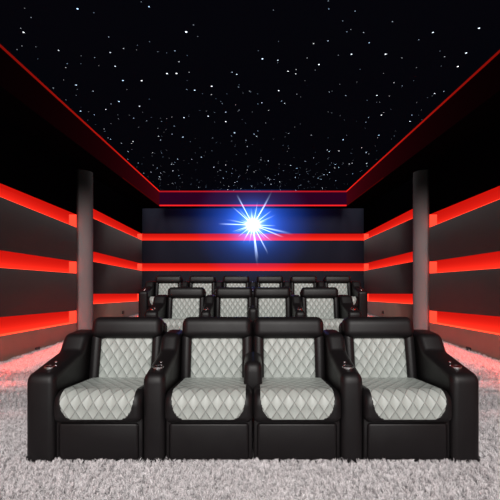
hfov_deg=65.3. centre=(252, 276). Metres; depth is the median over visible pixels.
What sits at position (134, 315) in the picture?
floor
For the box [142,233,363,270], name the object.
led
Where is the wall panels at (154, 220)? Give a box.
[142,208,363,288]
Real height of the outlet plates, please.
0.275 m
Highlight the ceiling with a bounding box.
[0,0,499,190]
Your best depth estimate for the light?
7.19 m
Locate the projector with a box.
[244,208,261,229]
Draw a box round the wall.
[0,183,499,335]
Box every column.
[76,169,92,329]
[413,169,429,329]
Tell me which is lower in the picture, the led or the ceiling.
the led
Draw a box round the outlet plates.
[35,311,470,350]
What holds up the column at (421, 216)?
on the floor
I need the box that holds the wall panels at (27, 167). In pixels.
[0,121,499,361]
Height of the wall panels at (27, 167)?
4.100 m
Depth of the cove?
6.00 m
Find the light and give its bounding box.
[0,44,499,205]
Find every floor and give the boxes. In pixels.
[0,340,499,499]
[128,314,377,316]
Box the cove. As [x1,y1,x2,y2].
[0,48,499,205]
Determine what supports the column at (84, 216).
on the floor
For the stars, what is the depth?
4.64 m
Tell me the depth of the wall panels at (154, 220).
10.91 m
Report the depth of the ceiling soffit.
5.83 m
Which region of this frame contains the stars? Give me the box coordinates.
[23,6,479,185]
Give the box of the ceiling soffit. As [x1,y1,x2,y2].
[0,86,499,207]

